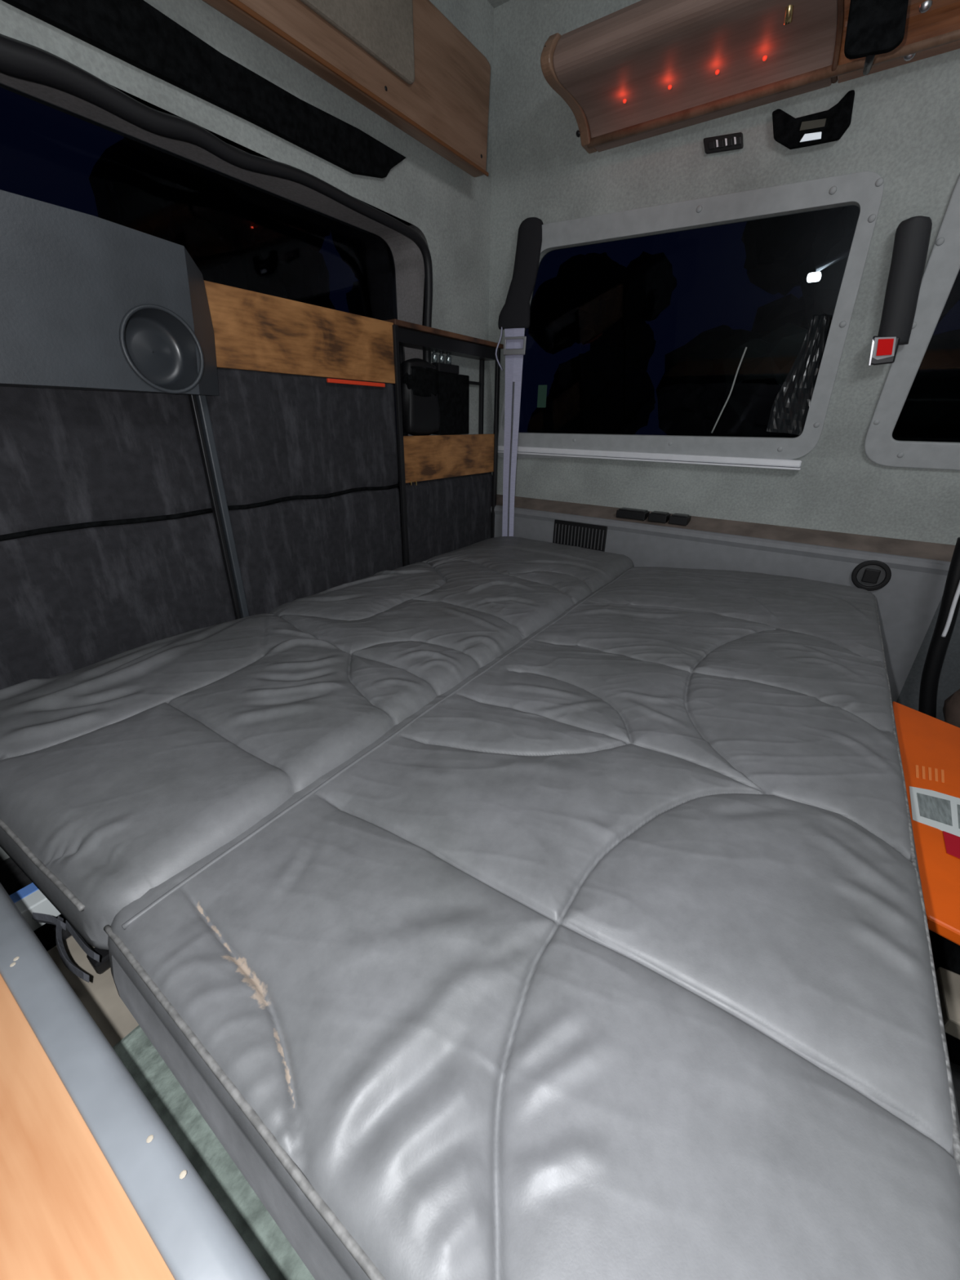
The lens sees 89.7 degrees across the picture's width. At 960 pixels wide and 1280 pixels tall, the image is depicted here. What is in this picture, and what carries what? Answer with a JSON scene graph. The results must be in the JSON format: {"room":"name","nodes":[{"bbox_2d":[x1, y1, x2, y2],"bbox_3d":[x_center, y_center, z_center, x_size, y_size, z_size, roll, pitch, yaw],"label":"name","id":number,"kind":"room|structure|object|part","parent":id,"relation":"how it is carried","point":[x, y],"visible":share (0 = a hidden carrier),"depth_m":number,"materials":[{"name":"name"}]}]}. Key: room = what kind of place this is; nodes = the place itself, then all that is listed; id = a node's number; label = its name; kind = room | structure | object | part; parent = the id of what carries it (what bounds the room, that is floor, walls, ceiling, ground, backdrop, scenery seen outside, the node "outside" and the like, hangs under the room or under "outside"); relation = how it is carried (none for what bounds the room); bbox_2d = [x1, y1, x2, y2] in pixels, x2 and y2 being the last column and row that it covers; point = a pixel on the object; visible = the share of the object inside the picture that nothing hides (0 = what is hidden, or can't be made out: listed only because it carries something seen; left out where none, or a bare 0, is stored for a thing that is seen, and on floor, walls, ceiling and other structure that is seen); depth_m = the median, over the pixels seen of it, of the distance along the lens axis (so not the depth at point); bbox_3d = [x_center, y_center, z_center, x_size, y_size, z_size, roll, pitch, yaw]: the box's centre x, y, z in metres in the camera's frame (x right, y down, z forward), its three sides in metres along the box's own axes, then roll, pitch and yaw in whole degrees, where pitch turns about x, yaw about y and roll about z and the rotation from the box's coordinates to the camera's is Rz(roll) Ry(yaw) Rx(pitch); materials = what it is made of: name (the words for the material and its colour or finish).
{"room":"vehicle interior","nodes":[
{"label":"vehicle interior","id":0,"kind":"room"},
{"bbox_2d":[0,0,493,862],"bbox_3d":[-0.602,-0.715,1.254,0.127,2.140,2.570,17,29,31],"label":"wall","id":1,"kind":"structure","parent":0,"point":[451,206],"depth_m":1.41,"materials":[{"name":"grey fabric"}]},
{"bbox_2d":[1,0,405,177],"bbox_3d":[-0.533,-1.246,1.082,0.033,0.119,1.051,17,29,31],"label":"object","id":2,"kind":"object","parent":1,"relation":"attached to","point":[135,33],"visible":1,"depth_m":1.02,"materials":[{"name":"black fabric"}]},
{"bbox_2d":[0,72,428,435],"bbox_3d":[-0.836,-0.631,1.129,0.193,0.985,2.059,17,29,31],"label":"trim","id":3,"kind":"structure","parent":1,"relation":"attached to","point":[408,261],"depth_m":1.32,"materials":[{"name":"plastic"}]},
{"bbox_2d":[0,33,432,363],"bbox_3d":[-0.503,-1.010,1.298,0.056,0.413,1.182,16,29,30],"label":"seal","id":4,"kind":"object","parent":1,"relation":"attached to","point":[20,60],"visible":0.94,"depth_m":0.99,"materials":[{"name":"black rubber"}]},
{"bbox_2d":[0,280,503,689],"bbox_3d":[-0.624,-0.399,1.359,0.089,0.996,2.393,17,29,31],"label":"partition","id":5,"kind":"object","parent":1,"relation":"attached to","point":[129,520],"depth_m":1.24,"materials":[{"name":"fabric"}]},
{"bbox_2d":[0,189,219,395],"bbox_3d":[-0.899,-0.521,0.670,0.099,0.286,1.126,17,29,31],"label":"panel","id":6,"kind":"object","parent":5,"relation":"attached to","point":[88,302],"visible":1,"depth_m":0.87,"materials":[{"name":"plastic"}]},
{"bbox_3d":[-0.990,-0.147,0.858,0.020,0.745,1.054,17,29,31],"label":"fabric panel","id":7,"kind":"part","parent":5,"relation":"part of","materials":[{"name":"grey fabric"}]},
{"bbox_3d":[-0.680,-0.269,1.269,0.016,0.835,0.010,17,29,31],"label":"post","id":8,"kind":"part","parent":5,"relation":"part of","materials":[{"name":"black metal"}]},
{"bbox_3d":[-0.668,-0.276,1.284,0.020,0.835,0.018,17,29,31],"label":"post","id":9,"kind":"part","parent":5,"relation":"part of","materials":[{"name":"plastic"}]},
{"bbox_3d":[-0.488,-0.428,1.524,0.021,0.717,0.658,17,29,31],"label":"fabric panel","id":10,"kind":"part","parent":5,"relation":"part of","materials":[{"name":"grey fabric"}]},
{"bbox_3d":[-0.377,-0.791,1.486,0.010,0.011,0.229,17,29,31],"label":"red strip","id":11,"kind":"part","parent":5,"relation":"part of","materials":[{"name":"red plastic"}]},
{"bbox_3d":[-0.281,-0.565,1.754,0.016,0.982,0.018,17,29,31],"label":"post","id":12,"kind":"part","parent":5,"relation":"part of","materials":[{"name":"black metal"}]},
{"bbox_3d":[-0.285,-0.617,1.867,0.016,0.982,0.018,17,29,31],"label":"post","id":13,"kind":"part","parent":5,"relation":"part of","materials":[{"name":"black metal"}]},
{"bbox_2d":[400,358,439,435],"bbox_3d":[-0.220,-0.885,1.770,0.064,0.258,0.181,17,29,31],"label":"pouch","id":14,"kind":"object","parent":5,"relation":"on","point":[420,409],"visible":0.97,"depth_m":1.74,"materials":[{"name":"black fabric"}]},
{"bbox_3d":[-0.157,-1.014,1.877,0.010,0.012,0.604,17,29,31],"label":"cross rail","id":15,"kind":"part","parent":5,"relation":"part of","materials":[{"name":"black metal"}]},
{"bbox_3d":[-0.121,-0.508,2.073,0.017,0.417,0.606,17,29,31],"label":"fabric panel","id":16,"kind":"part","parent":5,"relation":"part of","materials":[{"name":"grey fabric"}]},
{"bbox_3d":[-0.130,-1.105,1.813,0.070,0.041,0.608,17,29,31],"label":"shelf rail","id":17,"kind":"part","parent":5,"relation":"part of","materials":[{"name":"black metal"}]},
{"bbox_2d":[431,362,469,435],"bbox_3d":[-0.117,-0.948,1.911,0.046,0.246,0.190,17,29,31],"label":"case","id":18,"kind":"object","parent":5,"relation":"on","point":[453,393],"visible":0.8,"depth_m":1.89,"materials":[{"name":"plastic"}]},
{"bbox_2d":[431,350,436,362],"bbox_3d":[-0.168,-1.047,1.779,0.020,0.042,0.019,17,29,31],"label":"vial","id":19,"kind":"object","parent":18,"relation":"on","point":[433,354],"visible":0.92,"depth_m":1.77,"materials":[{"name":"white"}]},
{"bbox_2d":[438,351,444,363],"bbox_3d":[-0.145,-1.061,1.809,0.020,0.042,0.019,17,29,31],"label":"vial","id":20,"kind":"object","parent":18,"relation":"on","point":[441,357],"visible":0.88,"depth_m":1.80,"materials":[{"name":"white"}]},
{"bbox_3d":[-0.133,-1.036,1.843,0.042,0.030,0.124,17,29,31],"label":"case lid","id":21,"kind":"part","parent":18,"relation":"part of","materials":[{"name":"black plastic"}]},
{"bbox_2d":[445,352,450,364],"bbox_3d":[-0.121,-1.075,1.841,0.020,0.042,0.019,17,29,31],"label":"vial","id":22,"kind":"object","parent":18,"relation":"on","point":[447,357],"visible":0.87,"depth_m":1.83,"materials":[{"name":"white"}]},
{"bbox_3d":[0.002,-0.785,2.243,0.016,0.982,0.018,17,29,31],"label":"post","id":23,"kind":"part","parent":5,"relation":"part of","materials":[{"name":"black metal"}]},
{"bbox_3d":[0.068,-0.771,2.215,0.016,0.982,0.018,17,29,31],"label":"post","id":24,"kind":"part","parent":5,"relation":"part of","materials":[{"name":"black metal"}]},
{"bbox_2d":[201,0,490,177],"bbox_3d":[-0.597,-1.327,0.775,0.072,0.295,2.165,17,29,31],"label":"upper cabinet","id":25,"kind":"object","parent":1,"relation":"attached to","point":[404,61],"visible":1,"depth_m":1.25,"materials":[{"name":"brown wood"}]},
{"bbox_3d":[-0.657,-1.301,0.639,0.016,0.195,1.676,17,29,31],"label":"door","id":26,"kind":"part","parent":25,"relation":"part of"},
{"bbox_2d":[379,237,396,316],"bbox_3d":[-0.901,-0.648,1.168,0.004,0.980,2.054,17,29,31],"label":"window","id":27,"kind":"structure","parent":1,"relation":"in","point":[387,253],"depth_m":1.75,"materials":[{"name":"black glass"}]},
{"bbox_2d":[0,857,959,1122],"bbox_3d":[0.568,0.620,1.010,3.200,0.050,2.650,17,29,31],"label":"floor","id":28,"kind":"structure","parent":0,"point":[12,878],"depth_m":0.98,"materials":[{"name":"carpet"}]},
{"bbox_2d":[0,882,270,1279],"bbox_3d":[-0.393,0.622,0.305,1.850,0.503,0.435,16,29,30],"label":"countertop","id":29,"kind":"structure","parent":28,"relation":"on","point":[95,1184],"depth_m":0.32,"materials":[{"name":"orange wood"}]},
{"bbox_2d":[112,1025,315,1279],"bbox_3d":[0.051,0.625,0.258,1.070,0.150,0.084,17,29,31],"label":"carpet","id":30,"kind":"structure","parent":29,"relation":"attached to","point":[214,1165],"depth_m":0.43,"materials":[{"name":"green carpet"}]},
{"bbox_2d":[0,536,959,1279],"bbox_3d":[0.104,0.166,1.283,1.478,0.495,1.927,17,29,31],"label":"bed","id":31,"kind":"object","parent":28,"relation":"on","point":[502,908],"visible":1,"depth_m":0.51,"materials":[{"name":"grey leather"}]},
{"bbox_2d":[47,935,138,1047],"bbox_3d":[-0.466,0.457,0.620,0.225,0.060,0.137,17,29,31],"label":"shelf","id":32,"kind":"object","parent":31,"relation":"attached to","point":[100,997],"visible":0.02,"depth_m":0.59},
{"bbox_2d":[8,882,61,930],"bbox_3d":[-0.625,0.372,0.677,0.046,0.040,0.042,17,29,31],"label":"carton","id":33,"kind":"object","parent":32,"relation":"on","point":[28,900],"visible":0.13,"depth_m":0.67,"materials":[{"name":"white cardboard"}]},
{"bbox_2d":[0,536,633,950],"bbox_3d":[-0.182,-0.053,1.403,0.776,0.171,1.927,17,29,31],"label":"cushion","id":34,"kind":"object","parent":31,"relation":"on","point":[126,778],"depth_m":0.83,"materials":[{"name":"grey leather"}]},
{"bbox_2d":[918,537,959,717],"bbox_3d":[1.385,0.044,1.434,0.162,0.679,0.054,17,29,31],"label":"chair","id":35,"kind":"object","parent":28,"relation":"on","point":[950,602],"visible":0.85,"depth_m":1.42,"materials":[{"name":"black plastic"}]},
{"bbox_2d":[928,929,959,1065],"bbox_3d":[0.907,0.526,0.798,0.296,0.310,0.362,17,29,31],"label":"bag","id":36,"kind":"object","parent":28,"relation":"on","point":[946,953],"visible":0.09,"depth_m":0.77,"materials":[{"name":"fabric"}]},
{"bbox_2d":[892,701,959,945],"bbox_3d":[0.890,0.303,0.884,0.239,0.024,0.712,20,31,35],"label":"box","id":37,"kind":"object","parent":36,"relation":"on","point":[929,745],"visible":0.73,"depth_m":0.86,"materials":[{"name":"orange plastic"}]},
{"bbox_2d":[915,764,919,777],"bbox_3d":[0.863,0.259,0.953,0.004,0.001,0.051,19,30,34],"label":"print","id":38,"kind":"object","parent":37,"relation":"on","point":[917,766],"depth_m":0.95,"materials":[{"name":"orange paint"}]},
{"bbox_2d":[921,765,925,779],"bbox_3d":[0.873,0.261,0.950,0.004,0.001,0.051,19,30,35],"label":"print","id":39,"kind":"object","parent":37,"relation":"on","point":[923,767],"depth_m":0.95,"materials":[{"name":"orange paint"}]},
{"bbox_2d":[928,767,931,780],"bbox_3d":[0.883,0.262,0.947,0.004,0.001,0.051,20,31,35],"label":"print","id":40,"kind":"object","parent":37,"relation":"on","point":[929,768],"depth_m":0.95,"materials":[{"name":"orange paint"}]},
{"bbox_2d":[916,792,952,826],"bbox_3d":[0.812,0.300,0.861,0.050,0.001,0.081,17,29,31],"label":"print","id":41,"kind":"object","parent":37,"relation":"on","point":[933,808],"depth_m":0.86},
{"bbox_2d":[934,768,937,782],"bbox_3d":[0.893,0.264,0.944,0.004,0.001,0.051,20,31,35],"label":"print","id":42,"kind":"object","parent":37,"relation":"on","point":[935,769],"depth_m":0.94,"materials":[{"name":"orange paint"}]},
{"bbox_2d":[941,769,944,782],"bbox_3d":[0.902,0.265,0.941,0.004,0.001,0.051,20,31,36],"label":"print","id":43,"kind":"object","parent":37,"relation":"on","point":[942,771],"depth_m":0.94,"materials":[{"name":"orange paint"}]},
{"bbox_2d":[956,804,959,828],"bbox_3d":[0.859,0.313,0.833,0.050,0.001,0.086,20,31,36],"label":"print","id":44,"kind":"object","parent":37,"relation":"on","point":[957,805],"depth_m":0.84},
{"bbox_2d":[935,967,959,1039],"bbox_3d":[0.699,0.532,0.701,0.051,0.030,0.091,17,29,31],"label":"timber offcut","id":45,"kind":"object","parent":36,"relation":"on","point":[948,981],"visible":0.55,"depth_m":0.70,"materials":[{"name":"beige wood"}]},
{"bbox_2d":[942,688,959,728],"bbox_3d":[1.486,0.223,1.338,0.296,0.288,0.149,17,29,31],"label":"cushion","id":46,"kind":"object","parent":28,"relation":"on","point":[951,709],"visible":0.51,"depth_m":1.39,"materials":[{"name":"fabric"}]},
{"bbox_2d":[487,0,509,8],"bbox_3d":[0.600,-1.367,0.102,3.200,0.040,2.650,17,29,31],"label":"ceiling","id":47,"kind":"structure","parent":0,"point":[495,3],"depth_m":1.51,"materials":[{"name":"grey fabric"}]},
{"bbox_2d":[490,505,951,702],"bbox_3d":[0.671,-0.189,2.021,1.827,0.582,0.026,17,29,31],"label":"wall","id":48,"kind":"structure","parent":0,"point":[907,606],"depth_m":1.67,"materials":[{"name":"plastic"}]},
{"bbox_2d":[552,519,607,551],"bbox_3d":[0.425,-0.448,2.075,0.242,0.110,0.013,17,29,31],"label":"air vent","id":49,"kind":"object","parent":48,"relation":"in","point":[591,536],"visible":0.83,"depth_m":2.07,"materials":[{"name":"black plastic"}]},
{"bbox_2d":[851,560,891,591],"bbox_3d":[1.255,-0.206,1.549,0.100,0.100,0.016,17,29,31],"label":"socket","id":50,"kind":"object","parent":48,"relation":"attached to","point":[871,574],"visible":0.98,"depth_m":1.54,"materials":[{"name":"black plastic"}]},
{"bbox_2d":[896,595,959,721],"bbox_3d":[1.990,0.199,1.262,1.333,0.548,0.126,17,29,31],"label":"trim","id":51,"kind":"structure","parent":48,"relation":"attached to","point":[948,683],"depth_m":1.54,"materials":[{"name":"plastic"}]},
{"bbox_2d":[488,0,959,545],"bbox_3d":[1.219,-1.017,1.258,3.200,1.540,0.262,17,29,31],"label":"wall","id":52,"kind":"structure","parent":0,"point":[904,129],"depth_m":1.54,"materials":[{"name":"grey fabric"}]},
{"bbox_2d":[495,217,542,536],"bbox_3d":[0.146,-0.982,2.026,0.168,1.222,0.055,7,25,14],"label":"belt","id":53,"kind":"object","parent":52,"relation":"hanging from","point":[514,316],"visible":0.97,"depth_m":1.92,"materials":[{"name":"black"}]},
{"bbox_3d":[0.082,-1.198,1.946,0.018,0.197,0.056,13,27,24],"label":"cord","id":54,"kind":"part","parent":53,"relation":"part of","materials":[{"name":"white plastic"}]},
{"bbox_2d":[616,507,649,520],"bbox_3d":[0.626,-0.518,1.979,0.119,0.035,0.060,17,29,31],"label":"switch","id":55,"kind":"object","parent":52,"relation":"attached to","point":[624,513],"visible":0.94,"depth_m":1.96,"materials":[{"name":"black plastic"}]},
{"bbox_2d":[647,511,671,523],"bbox_3d":[0.715,-0.491,1.924,0.072,0.035,0.060,17,29,31],"label":"switch","id":56,"kind":"object","parent":52,"relation":"attached to","point":[655,516],"visible":0.93,"depth_m":1.90,"materials":[{"name":"black plastic"}]},
{"bbox_2d":[668,513,691,525],"bbox_3d":[0.780,-0.472,1.883,0.068,0.035,0.060,17,29,31],"label":"switch","id":57,"kind":"object","parent":52,"relation":"attached to","point":[675,518],"visible":0.94,"depth_m":1.86,"materials":[{"name":"black plastic"}]},
{"bbox_2d":[497,171,884,470],"bbox_3d":[0.579,-1.066,1.774,1.277,0.808,0.164,17,29,31],"label":"window","id":58,"kind":"structure","parent":52,"relation":"in","point":[865,188],"depth_m":1.58,"materials":[{"name":"grey plastic"}]},
{"bbox_3d":[0.592,-0.750,1.966,1.235,0.031,0.033,17,29,31],"label":"blind rail","id":59,"kind":"part","parent":58,"relation":"part of","materials":[{"name":"white metal"}]},
{"bbox_2d":[711,346,746,433],"bbox_3d":[0.873,-0.869,1.693,0.010,0.265,0.085,-7,26,-17],"label":"strand","id":60,"kind":"object","parent":58,"relation":"hanging from","point":[745,348],"visible":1,"depth_m":1.68,"materials":[{"name":"grey fabric"}]},
{"bbox_2d":[766,315,831,435],"bbox_3d":[1.030,-0.847,1.565,0.115,0.337,0.072,17,29,31],"label":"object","id":61,"kind":"object","parent":58,"relation":"attached to","point":[790,406],"visible":1,"depth_m":1.57,"materials":[{"name":"black"}]},
{"bbox_2d":[703,132,743,154],"bbox_3d":[0.701,-1.434,1.393,0.112,0.043,0.020,17,29,31],"label":"switch panel","id":62,"kind":"object","parent":52,"relation":"attached to","point":[734,141],"visible":1,"depth_m":1.39,"materials":[{"name":"black plastic"}]},
{"bbox_2d":[496,493,955,561],"bbox_3d":[1.239,-0.325,1.623,3.200,0.062,0.133,17,29,31],"label":"trim","id":63,"kind":"structure","parent":52,"relation":"attached to","point":[935,551],"depth_m":1.72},
{"bbox_2d":[540,0,959,153],"bbox_3d":[1.170,-1.338,0.847,2.216,0.201,0.359,17,29,31],"label":"cabinet","id":64,"kind":"object","parent":52,"relation":"attached to","point":[642,69],"visible":1,"depth_m":1.22,"materials":[{"name":"brown wood"}]},
{"bbox_2d":[715,69,719,75],"bbox_3d":[0.624,-1.493,1.268,0.012,0.011,0.009,17,29,31],"label":"light","id":65,"kind":"object","parent":64,"relation":"attached to","point":[717,71],"depth_m":1.27,"materials":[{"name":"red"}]},
{"bbox_2d":[762,55,767,61],"bbox_3d":[0.717,-1.466,1.215,0.012,0.011,0.009,17,29,31],"label":"light","id":66,"kind":"object","parent":64,"relation":"attached to","point":[764,57],"depth_m":1.21,"materials":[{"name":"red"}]},
{"bbox_2d":[844,0,908,75],"bbox_3d":[0.869,-1.278,1.063,0.109,0.135,0.360,17,29,31],"label":"tab","id":67,"kind":"object","parent":64,"relation":"hanging from","point":[874,27],"visible":1,"depth_m":0.94,"materials":[{"name":"black fabric"}]},
{"bbox_3d":[0.863,-1.281,1.070,0.016,0.135,0.356,14,28,26],"label":"stem","id":68,"kind":"part","parent":67,"relation":"part of","materials":[{"name":"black metal"}]},
{"bbox_3d":[1.448,-1.259,0.669,1.539,0.190,0.345,17,29,31],"label":"glossy panel","id":69,"kind":"part","parent":64,"relation":"part of","materials":[{"name":"brown wood"}]},
{"bbox_2d":[772,89,854,149],"bbox_3d":[0.875,-1.370,1.282,0.189,0.091,0.036,17,29,31],"label":"reading lamp","id":70,"kind":"object","parent":52,"relation":"attached to","point":[830,125],"visible":1,"depth_m":1.27,"materials":[{"name":"black plastic"}]},
{"bbox_2d":[800,118,826,130],"bbox_3d":[0.876,-1.358,1.271,0.057,0.021,0.005,16,29,30],"label":"socket","id":71,"kind":"object","parent":70,"relation":"attached to","point":[806,124],"depth_m":1.27,"materials":[{"name":"brown"}]},
{"bbox_2d":[868,215,932,365],"bbox_3d":[1.154,-0.948,1.327,0.111,0.336,0.070,-8,26,-18],"label":"belt","id":72,"kind":"object","parent":52,"relation":"attached to","point":[913,234],"visible":1,"depth_m":1.31,"materials":[{"name":"grey plastic"}]},
{"bbox_3d":[1.134,-0.834,1.398,0.015,0.070,0.026,17,29,31],"label":"plate","id":73,"kind":"part","parent":72,"relation":"part of","materials":[{"name":"silver metal"}]},
{"bbox_3d":[1.154,-0.833,1.379,0.058,0.056,0.014,17,29,31],"label":"button frame","id":74,"kind":"part","parent":72,"relation":"part of","materials":[{"name":"grey"}]},
{"bbox_2d":[864,175,959,470],"bbox_3d":[1.663,-0.748,1.090,1.125,0.739,0.157,17,29,31],"label":"window","id":75,"kind":"structure","parent":52,"relation":"in","point":[942,268],"depth_m":1.40,"materials":[{"name":"grey plastic"}]},
{"label":"outside","id":76,"kind":"structure","parent":0,"visible":0},
{"bbox_2d":[396,437,400,512],"bbox_3d":[-1.271,-1.388,7.019,70.000,0.050,70.000,17,29,31],"label":"ground","id":77,"kind":"structure","parent":76,"point":[397,437],"depth_m":12.48,"materials":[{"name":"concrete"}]},
{"bbox_2d":[537,385,546,432],"bbox_3d":[1.163,-3.743,9.491,0.180,2.250,0.060,17,29,31],"label":"road sign","id":78,"kind":"object","parent":77,"relation":"on","point":[542,389],"visible":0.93,"depth_m":9.10,"materials":[{"name":"green metal"}]},
{"bbox_3d":[1.172,-3.703,9.523,0.040,2.150,0.029,17,29,31],"label":"post","id":79,"kind":"part","parent":78,"relation":"part of","materials":[{"name":"black metal"}]},
{"bbox_3d":[1.169,-4.589,9.091,0.180,0.380,0.030,17,29,31],"label":"sign plate","id":80,"kind":"part","parent":78,"relation":"part of","materials":[{"name":"green metal"}]},
{"bbox_2d":[527,251,676,434],"bbox_3d":[2.369,-5.651,10.862,2.834,4.635,3.347,1,25,1],"label":"tree","id":81,"kind":"object","parent":77,"relation":"on","point":[598,301],"visible":0.88,"depth_m":9.51,"materials":[{"name":"black plant"}]},
{"bbox_2d":[655,205,959,442],"bbox_3d":[5.107,-5.747,6.406,4.756,8.589,4.642,17,29,31],"label":"tree","id":82,"kind":"object","parent":77,"relation":"on","point":[694,388],"visible":0.4,"depth_m":6.12,"materials":[{"name":"black plant"}]},
{"bbox_2d":[806,248,850,282],"bbox_3d":[3.947,-2.497,5.483,1.090,3.399,0.120,17,29,31],"label":"street lamp","id":83,"kind":"object","parent":77,"relation":"on","point":[811,277],"visible":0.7,"depth_m":5.07,"materials":[{"name":"white"}]}
]}

